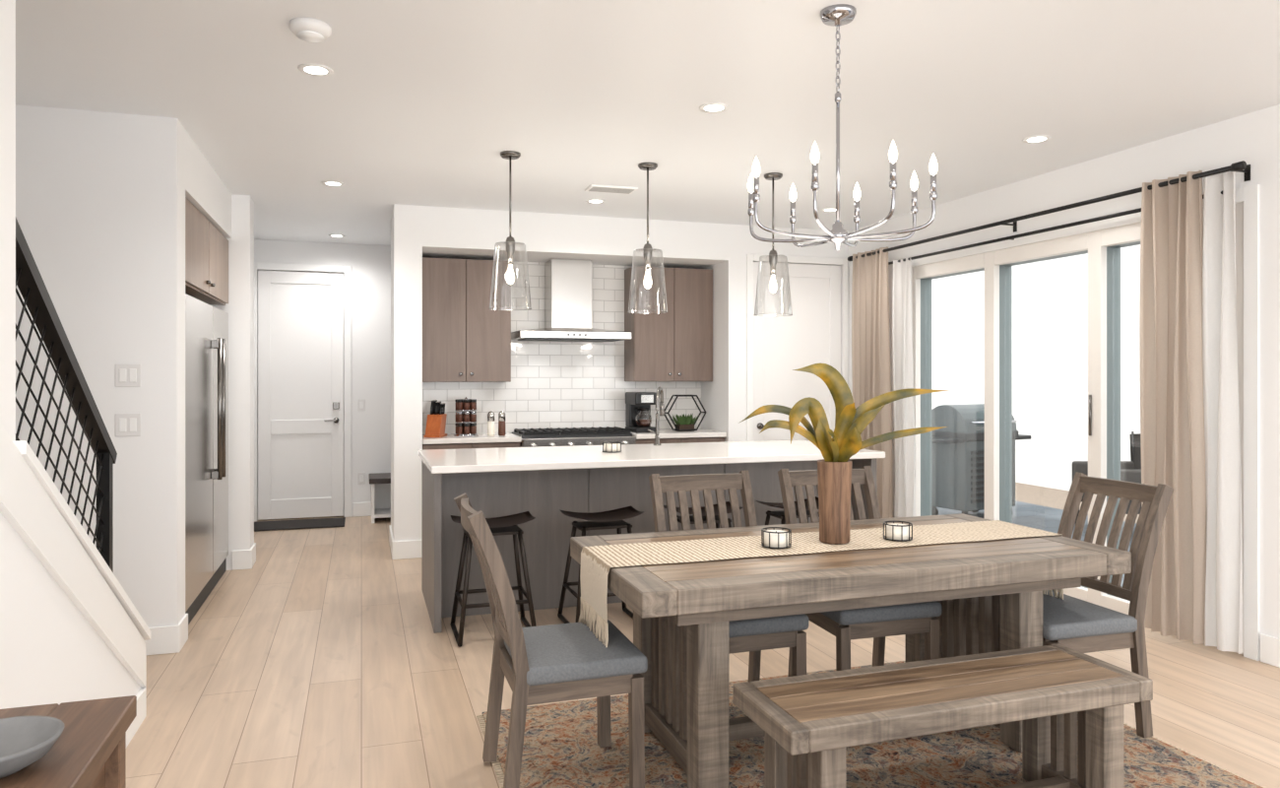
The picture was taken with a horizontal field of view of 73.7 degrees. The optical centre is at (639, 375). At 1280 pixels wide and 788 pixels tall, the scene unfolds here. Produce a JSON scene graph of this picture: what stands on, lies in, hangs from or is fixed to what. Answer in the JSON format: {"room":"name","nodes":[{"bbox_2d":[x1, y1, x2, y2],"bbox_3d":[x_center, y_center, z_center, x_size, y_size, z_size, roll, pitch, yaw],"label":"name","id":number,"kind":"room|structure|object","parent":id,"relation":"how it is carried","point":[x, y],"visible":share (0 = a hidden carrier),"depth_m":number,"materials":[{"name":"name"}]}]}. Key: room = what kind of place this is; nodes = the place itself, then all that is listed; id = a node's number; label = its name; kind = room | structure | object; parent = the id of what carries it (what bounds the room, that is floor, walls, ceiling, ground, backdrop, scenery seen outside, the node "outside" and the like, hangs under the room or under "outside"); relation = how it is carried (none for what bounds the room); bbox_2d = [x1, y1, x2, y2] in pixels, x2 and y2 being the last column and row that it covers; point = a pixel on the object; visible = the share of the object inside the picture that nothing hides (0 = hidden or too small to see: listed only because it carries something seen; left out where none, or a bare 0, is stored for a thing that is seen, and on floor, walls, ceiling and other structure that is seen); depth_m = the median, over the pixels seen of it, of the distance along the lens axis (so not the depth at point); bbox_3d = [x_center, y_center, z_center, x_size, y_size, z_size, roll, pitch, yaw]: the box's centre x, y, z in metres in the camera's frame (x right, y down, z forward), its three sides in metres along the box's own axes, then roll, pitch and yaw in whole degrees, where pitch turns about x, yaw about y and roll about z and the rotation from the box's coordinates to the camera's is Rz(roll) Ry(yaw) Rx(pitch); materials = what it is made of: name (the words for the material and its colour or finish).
{"room":"dining room","nodes":[
{"label":"dining room","id":0,"kind":"room"},
{"bbox_2d":[0,0,141,708],"bbox_3d":[-1.554,0.050,1.765,0.120,2.740,3.720,0,0,-18],"label":"wall","id":1,"kind":"structure","parent":0,"point":[50,653],"depth_m":2.28,"materials":[{"name":"paint"}]},
{"bbox_2d":[0,422,150,747],"bbox_3d":[-1.554,0.205,1.778,0.170,2.430,3.745,0,0,-18],"label":"trim","id":2,"kind":"structure","parent":1,"relation":"attached to","point":[31,501],"depth_m":2.62,"materials":[{"name":"paint"}]},
{"bbox_2d":[15,217,117,573],"bbox_3d":[-1.884,0.209,2.775,0.050,1.422,1.141,0,0,-18],"label":"stair railing","id":3,"kind":"object","parent":2,"relation":"on","point":[30,282],"visible":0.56,"depth_m":2.80,"materials":[{"name":"black metal"}]},
{"bbox_2d":[15,104,254,627],"bbox_3d":[-3.279,0.050,5.241,1.420,2.740,2.200,0,0,-18],"label":"wall","id":4,"kind":"structure","parent":0,"point":[100,196],"depth_m":4.32,"materials":[{"name":"paint"}]},
{"bbox_2d":[115,363,140,386],"bbox_3d":[-2.584,0.000,4.306,0.115,0.115,0.010,0,0,-18],"label":"switch plate","id":5,"kind":"object","parent":4,"relation":"attached to","point":[126,374],"visible":1,"depth_m":4.30,"materials":[{"name":"paint"}]},
{"bbox_2d":[115,413,140,436],"bbox_3d":[-2.584,0.250,4.306,0.115,0.115,0.010,0,0,-18],"label":"switch plate","id":6,"kind":"object","parent":4,"relation":"attached to","point":[126,424],"visible":1,"depth_m":4.30,"materials":[{"name":"paint"}]},
{"bbox_2d":[144,613,188,654],"bbox_3d":[-3.019,1.350,4.277,1.314,0.140,0.234,0,0,-18],"label":"baseboard","id":7,"kind":"structure","parent":4,"relation":"attached to","point":[165,639],"depth_m":4.36,"materials":[{"name":"paint"}]},
{"bbox_2d":[185,196,228,305],"bbox_3d":[-3.043,-0.750,5.302,0.705,0.480,1.710,0,0,-18],"label":"upper cabinet","id":8,"kind":"object","parent":4,"relation":"attached to","point":[206,247],"visible":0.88,"depth_m":5.31,"materials":[{"name":"brown wood"}]},
{"bbox_2d":[254,239,390,520],"bbox_3d":[-2.642,0.050,8.736,2.800,2.740,0.150,0,0,-18],"label":"wall","id":9,"kind":"structure","parent":0,"point":[370,264],"depth_m":8.62,"materials":[{"name":"paint"}]},
{"bbox_2d":[257,269,343,519],"bbox_3d":[-3.347,0.193,8.432,0.790,2.435,0.102,0,0,-18],"label":"door","id":10,"kind":"structure","parent":9,"relation":"in","point":[300,314],"depth_m":8.45,"materials":[{"name":"paint"}]},
{"bbox_2d":[254,261,351,521],"bbox_3d":[-3.343,0.160,8.420,0.940,2.520,0.016,0,0,-18],"label":"trim","id":11,"kind":"structure","parent":9,"relation":"attached to","point":[347,270],"depth_m":8.54,"materials":[{"name":"paint"}]},
{"bbox_2d":[231,502,421,570],"bbox_3d":[-1.443,1.350,7.884,4.250,0.140,2.214,0,0,-18],"label":"baseboard","id":12,"kind":"structure","parent":9,"relation":"attached to","point":[243,558],"depth_m":6.59,"materials":[{"name":"paint"}]},
{"bbox_2d":[357,398,365,410],"bbox_3d":[-2.807,0.300,8.598,0.070,0.115,0.010,0,0,-18],"label":"switch plate","id":13,"kind":"object","parent":9,"relation":"attached to","point":[360,402],"visible":1,"depth_m":8.59,"materials":[{"name":"paint"}]},
{"bbox_2d":[357,472,365,484],"bbox_3d":[-2.807,1.040,8.598,0.070,0.115,0.010,0,0,-18],"label":"wall outlet","id":14,"kind":"object","parent":9,"relation":"attached to","point":[360,476],"visible":1,"depth_m":8.59,"materials":[{"name":"paint"}]},
{"bbox_2d":[390,203,422,540],"bbox_3d":[-1.914,0.050,6.975,0.210,2.740,0.750,0,0,-18],"label":"wall","id":15,"kind":"structure","parent":0,"point":[407,220],"depth_m":6.62,"materials":[{"name":"paint"}]},
{"bbox_2d":[422,205,728,268],"bbox_3d":[-0.563,-1.163,7.364,2.600,0.315,0.650,0,0,-18],"label":"wall","id":16,"kind":"structure","parent":0,"point":[447,232],"depth_m":7.07,"materials":[{"name":"paint"}]},
{"bbox_2d":[15,0,1279,245],"bbox_3d":[0.060,-1.395,3.281,6.750,0.150,12.200,0,0,-18],"label":"ceiling","id":17,"kind":"structure","parent":0,"point":[420,103],"depth_m":3.91,"materials":[{"name":"paint"}]},
{"bbox_2d":[289,17,331,42],"bbox_3d":[-1.244,-1.297,3.223,0.150,0.046,0.150,0,0,-18],"label":"smoke detector","id":18,"kind":"object","parent":17,"relation":"attached to","point":[310,30],"visible":1,"depth_m":3.18,"materials":[{"name":"paint"}]},
{"bbox_2d":[297,63,333,76],"bbox_3d":[-1.401,-1.317,3.687,0.148,0.006,0.148,0,0,-18],"label":"recessed light","id":19,"kind":"object","parent":17,"relation":"in","point":[317,70],"visible":1,"depth_m":3.68,"materials":[{"name":"paint"}]},
{"bbox_2d":[321,181,344,186],"bbox_3d":[-2.112,-1.317,5.869,0.148,0.006,0.148,0,0,-18],"label":"recessed light","id":20,"kind":"object","parent":17,"relation":"in","point":[329,183],"visible":1,"depth_m":5.87,"materials":[{"name":"paint"}]},
{"bbox_2d":[328,234,345,237],"bbox_3d":[-2.863,-1.317,8.060,0.148,0.006,0.148,0,0,-18],"label":"recessed light","id":21,"kind":"object","parent":17,"relation":"in","point":[333,235],"visible":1,"depth_m":8.06,"materials":[{"name":"paint"}]},
{"bbox_2d":[488,150,531,310],"bbox_3d":[-0.772,-0.858,5.081,0.253,0.925,0.253,0,0,-18],"label":"pendant light","id":22,"kind":"object","parent":17,"relation":"hanging from","point":[510,242],"visible":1,"depth_m":5.07,"materials":[{"name":"clear glass"}]},
{"bbox_2d":[585,198,605,203],"bbox_3d":[-0.335,-1.317,6.466,0.148,0.006,0.148,0,0,-18],"label":"recessed light","id":23,"kind":"object","parent":17,"relation":"in","point":[593,201],"visible":1,"depth_m":6.46,"materials":[{"name":"paint"}]},
{"bbox_2d":[584,184,638,193],"bbox_3d":[-0.203,-1.313,6.035,0.340,0.014,0.180,0,0,-18],"label":"ceiling vent","id":24,"kind":"object","parent":17,"relation":"attached to","point":[593,187],"depth_m":6.01,"materials":[{"name":"white metal"}]},
{"bbox_2d":[628,162,667,313],"bbox_3d":[0.049,-0.858,5.349,0.253,0.925,0.253,0,0,-18],"label":"pendant light","id":25,"kind":"object","parent":17,"relation":"hanging from","point":[647,250],"visible":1,"depth_m":5.33,"materials":[{"name":"clear glass"}]},
{"bbox_2d":[699,102,728,113],"bbox_3d":[0.364,-1.317,4.207,0.148,0.006,0.148,0,0,-18],"label":"recessed light","id":26,"kind":"object","parent":17,"relation":"in","point":[712,107],"visible":1,"depth_m":4.20,"materials":[{"name":"paint"}]},
{"bbox_2d":[754,172,792,316],"bbox_3d":[0.877,-0.858,5.620,0.253,0.925,0.253,0,0,-18],"label":"pendant light","id":27,"kind":"object","parent":17,"relation":"hanging from","point":[773,256],"visible":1,"depth_m":5.60,"materials":[{"name":"clear glass"}]},
{"bbox_2d":[821,207,835,211],"bbox_3d":[1.518,-1.317,6.807,0.148,0.006,0.148,0,0,-18],"label":"recessed light","id":28,"kind":"object","parent":17,"relation":"in","point":[826,209],"visible":0.76,"depth_m":6.81,"materials":[{"name":"paint"}]},
{"bbox_2d":[747,3,937,251],"bbox_3d":[0.719,-0.885,3.100,0.640,0.870,0.640,0,0,-41],"label":"chandelier","id":29,"kind":"object","parent":17,"relation":"hanging from","point":[838,15],"visible":1,"depth_m":3.08,"materials":[{"name":"silver metal"}]},
{"bbox_2d":[1022,134,1051,143],"bbox_3d":[2.217,-1.317,4.768,0.148,0.006,0.148,0,0,-18],"label":"recessed light","id":30,"kind":"object","parent":17,"relation":"in","point":[1041,138],"visible":1,"depth_m":4.76,"materials":[{"name":"paint"}]},
{"bbox_2d":[126,515,1279,787],"bbox_3d":[0.060,1.470,3.281,6.750,0.100,12.200,0,0,-18],"label":"floor","id":31,"kind":"structure","parent":0,"point":[321,663],"depth_m":3.93,"materials":[{"name":"brown wood"}]},
{"bbox_2d":[0,695,136,787],"bbox_3d":[-1.043,1.040,1.106,0.414,0.760,1.250,0,0,-18],"label":"console table","id":32,"kind":"object","parent":31,"relation":"on","point":[90,751],"visible":0.82,"depth_m":1.59,"materials":[{"name":"brown wood"}]},
{"bbox_2d":[0,714,63,777],"bbox_3d":[-1.081,0.633,1.425,0.199,0.052,0.199,0,0,-18],"label":"decorative bowl","id":33,"kind":"object","parent":32,"relation":"on","point":[24,739],"visible":1,"depth_m":1.48,"materials":[{"name":"grey ceramic"}]},
{"bbox_2d":[185,293,228,624],"bbox_3d":[-3.018,0.480,5.295,0.749,1.880,1.660,0,0,-18],"label":"refrigerator","id":34,"kind":"object","parent":31,"relation":"on","point":[206,325],"visible":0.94,"depth_m":5.26,"materials":[{"name":"silver metal"}]},
{"bbox_2d":[254,516,345,531],"bbox_3d":[-3.237,1.412,8.095,0.830,0.012,0.500,0,0,-18],"label":"doormat","id":35,"kind":"object","parent":31,"relation":"on","point":[339,521],"visible":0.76,"depth_m":8.04,"materials":[{"name":"grey fabric"}]},
{"bbox_2d":[368,472,390,522],"bbox_3d":[-2.010,1.205,8.590,1.370,0.430,0.480,0,0,-18],"label":"bench","id":36,"kind":"object","parent":31,"relation":"on","point":[380,482],"visible":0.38,"depth_m":8.54,"materials":[{"name":"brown wood"}]},
{"bbox_2d":[422,432,521,449],"bbox_3d":[-1.425,0.960,7.088,0.780,0.920,0.600,0,0,-18],"label":"base cabinet","id":37,"kind":"object","parent":31,"relation":"on","point":[509,439],"visible":0.22,"depth_m":6.83,"materials":[{"name":"white stone"}]},
{"bbox_2d":[423,399,447,437],"bbox_3d":[-1.666,0.352,6.971,0.130,0.296,0.232,0,0,5],"label":"knife block","id":38,"kind":"object","parent":37,"relation":"on","point":[436,420],"visible":1,"depth_m":6.92,"materials":[{"name":"brown wood"}]},
{"bbox_2d":[453,396,478,437],"bbox_3d":[-1.430,0.339,7.023,0.196,0.322,0.196,0,0,-18],"label":"spice rack","id":39,"kind":"object","parent":37,"relation":"on","point":[466,416],"visible":1,"depth_m":6.96,"materials":[{"name":"brown glass"}]},
{"bbox_2d":[487,410,495,436],"bbox_3d":[-1.234,0.398,7.066,0.062,0.204,0.062,0,0,-18],"label":"salt grinder","id":40,"kind":"object","parent":37,"relation":"on","point":[490,416],"visible":1,"depth_m":7.04,"materials":[{"name":"glass"}]},
{"bbox_2d":[498,410,506,435],"bbox_3d":[-1.148,0.398,7.094,0.062,0.204,0.062,0,0,-18],"label":"pepper grinder","id":41,"kind":"object","parent":37,"relation":"on","point":[501,416],"visible":1,"depth_m":7.07,"materials":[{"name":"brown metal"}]},
{"bbox_2d":[449,511,536,646],"bbox_3d":[-0.809,1.097,4.701,0.440,0.643,0.405,0,0,-18],"label":"bar stool","id":42,"kind":"object","parent":31,"relation":"on","point":[503,525],"visible":0.68,"depth_m":4.68,"materials":[{"name":"brown wood"}]},
{"bbox_2d":[512,426,636,447],"bbox_3d":[-0.578,0.892,7.328,0.970,0.855,0.630,0,0,-18],"label":"gas range","id":43,"kind":"object","parent":31,"relation":"on","point":[567,436],"visible":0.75,"depth_m":7.13,"materials":[{"name":"silver metal"}]},
{"bbox_2d":[557,505,644,623],"bbox_3d":[-0.220,1.097,4.894,0.440,0.643,0.405,0,0,-20],"label":"bar stool","id":44,"kind":"object","parent":31,"relation":"on","point":[610,519],"visible":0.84,"depth_m":4.93,"materials":[{"name":"brown wood"}]},
{"bbox_2d":[418,439,885,633],"bbox_3d":[0.057,0.958,5.594,2.860,0.925,1.100,0,0,-18],"label":"kitchen island","id":45,"kind":"object","parent":31,"relation":"on","point":[540,480],"visible":0.56,"depth_m":5.20,"materials":[{"name":"grey wood"}]},
{"bbox_2d":[602,441,621,451],"bbox_3d":[-0.181,0.463,5.516,0.126,0.061,0.126,0,0,-18],"label":"candle holder","id":46,"kind":"object","parent":45,"relation":"on","point":[607,447],"visible":1,"depth_m":5.47,"materials":[{"name":"glass"}]},
{"bbox_2d":[646,386,664,445],"bbox_3d":[0.119,0.289,6.120,0.101,0.412,0.217,0,0,13],"label":"kitchen faucet","id":47,"kind":"object","parent":45,"relation":"on","point":[660,393],"visible":1,"depth_m":6.04,"materials":[{"name":"silver metal"}]},
{"bbox_2d":[630,428,726,444],"bbox_3d":[0.272,0.960,7.642,0.830,0.920,0.600,0,0,-18],"label":"base cabinet","id":48,"kind":"object","parent":31,"relation":"on","point":[669,435],"visible":0.2,"depth_m":7.40,"materials":[{"name":"white stone"}]},
{"bbox_2d":[625,391,656,432],"bbox_3d":[0.014,0.325,7.560,0.220,0.350,0.265,0,0,-24],"label":"coffee maker","id":49,"kind":"object","parent":48,"relation":"on","point":[638,416],"visible":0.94,"depth_m":7.49,"materials":[{"name":"black plastic"}]},
{"bbox_2d":[664,394,706,431],"bbox_3d":[0.403,0.337,7.660,0.374,0.324,0.161,0,0,-18],"label":"planter","id":50,"kind":"object","parent":48,"relation":"on","point":[684,423],"visible":0.98,"depth_m":7.62,"materials":[{"name":"black metal"}]},
{"bbox_2d":[663,501,742,527],"bbox_3d":[0.370,1.097,5.086,0.440,0.643,0.405,0,0,-16],"label":"bar stool","id":51,"kind":"object","parent":31,"relation":"on","point":[728,503],"visible":0.25,"depth_m":5.10,"materials":[{"name":"brown wood"}]},
{"bbox_2d":[756,496,819,524],"bbox_3d":[0.959,1.097,5.278,0.440,0.643,0.405,0,0,-19],"label":"bar stool","id":52,"kind":"object","parent":31,"relation":"on","point":[779,514],"visible":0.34,"depth_m":5.31,"materials":[{"name":"brown wood"}]},
{"bbox_2d":[476,660,1266,787],"bbox_3d":[0.977,1.414,2.502,2.500,0.010,3.050,0,0,-18],"label":"area rug","id":53,"kind":"object","parent":31,"relation":"on","point":[561,748],"visible":0.36,"depth_m":3.13,"materials":[{"name":"carpet"}]},
{"bbox_2d":[453,492,647,787],"bbox_3d":[-0.324,0.920,2.976,0.593,0.981,0.470,0,0,-18],"label":"dining chair","id":54,"kind":"object","parent":53,"relation":"on","point":[561,662],"visible":0.93,"depth_m":2.83,"materials":[{"name":"brown wood"}]},
{"bbox_2d":[648,470,808,682],"bbox_3d":[0.349,0.920,3.537,0.470,0.981,0.593,0,0,-18],"label":"dining chair","id":55,"kind":"object","parent":53,"relation":"on","point":[753,635],"visible":0.35,"depth_m":3.71,"materials":[{"name":"brown wood"}]},
{"bbox_2d":[570,512,1131,787],"bbox_3d":[0.776,1.034,3.335,1.925,0.748,0.940,0,0,-18],"label":"dining table","id":56,"kind":"object","parent":53,"relation":"on","point":[990,592],"visible":0.69,"depth_m":3.02,"materials":[{"name":"brown wood"}]},
{"bbox_2d":[577,519,1063,646],"bbox_3d":[0.758,0.808,3.388,1.979,0.305,0.378,0,0,-18],"label":"table runner","id":57,"kind":"object","parent":56,"relation":"on","point":[597,561],"visible":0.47,"depth_m":3.24,"materials":[{"name":"beige fabric"}]},
{"bbox_2d":[761,526,791,548],"bbox_3d":[0.521,0.621,3.263,0.116,0.063,0.116,0,0,-18],"label":"candle holder","id":58,"kind":"object","parent":57,"relation":"on","point":[772,539],"visible":1,"depth_m":3.23,"materials":[{"name":"black metal"}]},
{"bbox_2d":[739,363,949,544],"bbox_3d":[0.802,0.303,3.370,0.799,0.703,0.361,0,0,-18],"label":"vase","id":59,"kind":"object","parent":57,"relation":"on","point":[834,472],"visible":1,"depth_m":3.31,"materials":[{"name":"wood"}]},
{"bbox_2d":[883,520,912,541],"bbox_3d":[1.029,0.621,3.408,0.116,0.063,0.116,0,0,-18],"label":"candle holder","id":60,"kind":"object","parent":57,"relation":"on","point":[897,532],"visible":1,"depth_m":3.37,"materials":[{"name":"black metal"}]},
{"bbox_2d":[777,465,941,676],"bbox_3d":[0.941,0.920,3.731,0.470,0.981,0.593,0,0,-16],"label":"dining chair","id":61,"kind":"object","parent":53,"relation":"on","point":[877,622],"visible":0.33,"depth_m":3.52,"materials":[{"name":"brown wood"}]},
{"bbox_2d":[732,643,1152,787],"bbox_3d":[0.954,1.184,2.676,1.275,0.448,0.385,0,0,-18],"label":"bench","id":62,"kind":"object","parent":53,"relation":"on","point":[1069,702],"visible":1,"depth_m":2.62,"materials":[{"name":"brown wood"}]},
{"bbox_2d":[1042,471,1173,737],"bbox_3d":[1.752,0.920,3.494,0.593,0.981,0.470,0,0,-16],"label":"dining chair","id":63,"kind":"object","parent":53,"relation":"on","point":[1083,626],"visible":0.65,"depth_m":3.35,"materials":[{"name":"brown wood"}]},
{"bbox_2d":[701,224,848,441],"bbox_3d":[1.228,0.050,8.001,1.200,2.740,0.750,0,0,-18],"label":"wall","id":64,"kind":"structure","parent":0,"point":[724,398],"depth_m":7.53,"materials":[{"name":"paint"}]},
{"bbox_2d":[624,265,712,381],"bbox_3d":[0.265,-0.455,7.784,0.755,1.020,0.325,0,0,-18],"label":"upper cabinet","id":65,"kind":"object","parent":64,"relation":"attached to","point":[675,345],"visible":1,"depth_m":7.65,"materials":[{"name":"beige wood"}]},
{"bbox_2d":[753,261,840,441],"bbox_3d":[1.422,0.203,7.679,0.900,2.415,0.102,0,0,-18],"label":"door","id":66,"kind":"structure","parent":64,"relation":"in","point":[783,343],"depth_m":7.69,"materials":[{"name":"paint"}]},
{"bbox_2d":[746,253,847,441],"bbox_3d":[1.420,0.175,7.661,1.015,2.490,0.016,0,0,-18],"label":"trim","id":67,"kind":"structure","parent":64,"relation":"attached to","point":[750,258],"depth_m":7.51,"materials":[{"name":"paint"}]},
{"bbox_2d":[848,104,1279,660],"bbox_3d":[3.514,0.050,3.251,0.200,2.740,10.000,0,0,-18],"label":"wall","id":68,"kind":"structure","parent":0,"point":[1253,138],"depth_m":4.68,"materials":[{"name":"paint"}]},
{"bbox_2d":[847,160,1250,264],"bbox_3d":[2.462,-0.990,5.874,0.172,0.141,3.540,0,0,-18],"label":"curtain rod","id":69,"kind":"object","parent":68,"relation":"attached to","point":[1241,166],"visible":0.76,"depth_m":5.31,"materials":[{"name":"black metal"}]},
{"bbox_2d":[851,246,893,517],"bbox_3d":[1.954,0.165,7.232,0.105,2.440,0.508,0,0,-21],"label":"curtain","id":70,"kind":"object","parent":69,"relation":"hanging from","point":[870,341],"visible":0.66,"depth_m":7.12,"materials":[{"name":"beige fabric"}]},
{"bbox_2d":[892,256,915,517],"bbox_3d":[2.124,0.223,6.895,0.087,2.325,0.231,0,0,-25],"label":"curtain","id":71,"kind":"object","parent":69,"relation":"hanging from","point":[902,327],"visible":0.84,"depth_m":6.89,"materials":[{"name":"white fabric"}]},
{"bbox_2d":[1139,170,1207,645],"bbox_3d":[2.830,0.165,4.544,0.116,2.440,0.381,0,0,-25],"label":"curtain","id":72,"kind":"object","parent":69,"relation":"hanging from","point":[1172,410],"visible":0.91,"depth_m":4.49,"materials":[{"name":"beige fabric"}]},
{"bbox_2d":[1202,171,1243,653],"bbox_3d":[2.939,0.172,4.327,0.082,2.425,0.191,0,0,-27],"label":"curtain","id":73,"kind":"object","parent":69,"relation":"hanging from","point":[1224,613],"visible":0.96,"depth_m":4.29,"materials":[{"name":"white fabric"}]},
{"bbox_2d":[911,184,1259,660],"bbox_3d":[2.702,0.235,5.668,0.185,2.370,2.940,0,0,-18],"label":"sliding door","id":74,"kind":"structure","parent":68,"relation":"in","point":[1103,247],"depth_m":5.22,"materials":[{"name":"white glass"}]},
{"bbox_2d":[1260,633,1279,667],"bbox_3d":[2.675,1.350,5.476,0.015,0.140,4.950,0,0,-18],"label":"baseboard","id":75,"kind":"structure","parent":68,"relation":"attached to","point":[1269,645],"depth_m":4.18,"materials":[{"name":"paint"}]},
{"bbox_3d":[-0.680,0.050,7.720,2.600,2.740,0.100,0,0,-18],"label":"wall","id":76,"kind":"structure","parent":0,"visible":0},
{"bbox_2d":[422,256,511,382],"bbox_3d":[-1.484,-0.455,7.213,0.745,1.020,0.325,0,0,-18],"label":"upper cabinet","id":77,"kind":"object","parent":76,"relation":"attached to","point":[464,340],"visible":0.84,"depth_m":7.08,"materials":[{"name":"beige wood"}]},
{"bbox_2d":[422,260,701,434],"bbox_3d":[-0.661,-0.252,7.665,2.598,1.504,0.014,0,0,-18],"label":"tile backsplash","id":78,"kind":"structure","parent":76,"relation":"attached to","point":[554,384],"depth_m":7.64,"materials":[{"name":"white tile"}]},
{"bbox_2d":[511,258,631,341],"bbox_3d":[-0.605,-0.651,7.410,0.960,0.698,0.496,0,0,-18],"label":"range hood","id":79,"kind":"object","parent":76,"relation":"attached to","point":[567,282],"visible":0.97,"depth_m":7.36,"materials":[{"name":"silver metal"}]},
{"label":"outside","id":80,"kind":"structure","parent":0,"visible":0},
{"bbox_2d":[931,244,1140,491],"bbox_3d":[6.532,-0.605,8.024,0.200,4.350,17.200,0,0,-18],"label":"sky","id":81,"kind":"structure","parent":80,"point":[1050,297],"depth_m":11.31,"materials":[{"name":"white paint"}]},
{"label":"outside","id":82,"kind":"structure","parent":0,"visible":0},
{"bbox_2d":[1015,482,1139,523],"bbox_3d":[5.851,1.525,7.696,1.300,0.090,17.000,0,0,-18],"label":"gravel bed","id":83,"kind":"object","parent":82,"point":[1024,492],"visible":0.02,"depth_m":10.47,"materials":[{"name":"beige gravel"}]},
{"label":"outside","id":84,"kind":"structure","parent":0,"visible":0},
{"bbox_2d":[936,500,1136,585],"bbox_3d":[3.878,1.520,7.052,2.850,0.100,17.000,0,0,-18],"label":"paving","id":85,"kind":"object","parent":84,"point":[1036,516],"visible":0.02,"depth_m":8.88,"materials":[{"name":"grey concrete"}]},
{"bbox_2d":[931,403,1030,514],"bbox_3d":[3.436,0.885,8.826,1.320,1.170,0.612,0,0,-30],"label":"barbecue grill","id":86,"kind":"object","parent":85,"relation":"on","point":[958,448],"visible":0.6,"depth_m":8.56,"materials":[{"name":"silver metal"}]},
{"bbox_2d":[1072,431,1141,523],"bbox_3d":[4.520,1.004,7.878,0.688,0.932,0.800,0,0,1],"label":"armchair","id":87,"kind":"object","parent":85,"relation":"on","point":[1130,471],"visible":0.18,"depth_m":8.20,"materials":[{"name":"grey wicker"}]}
]}

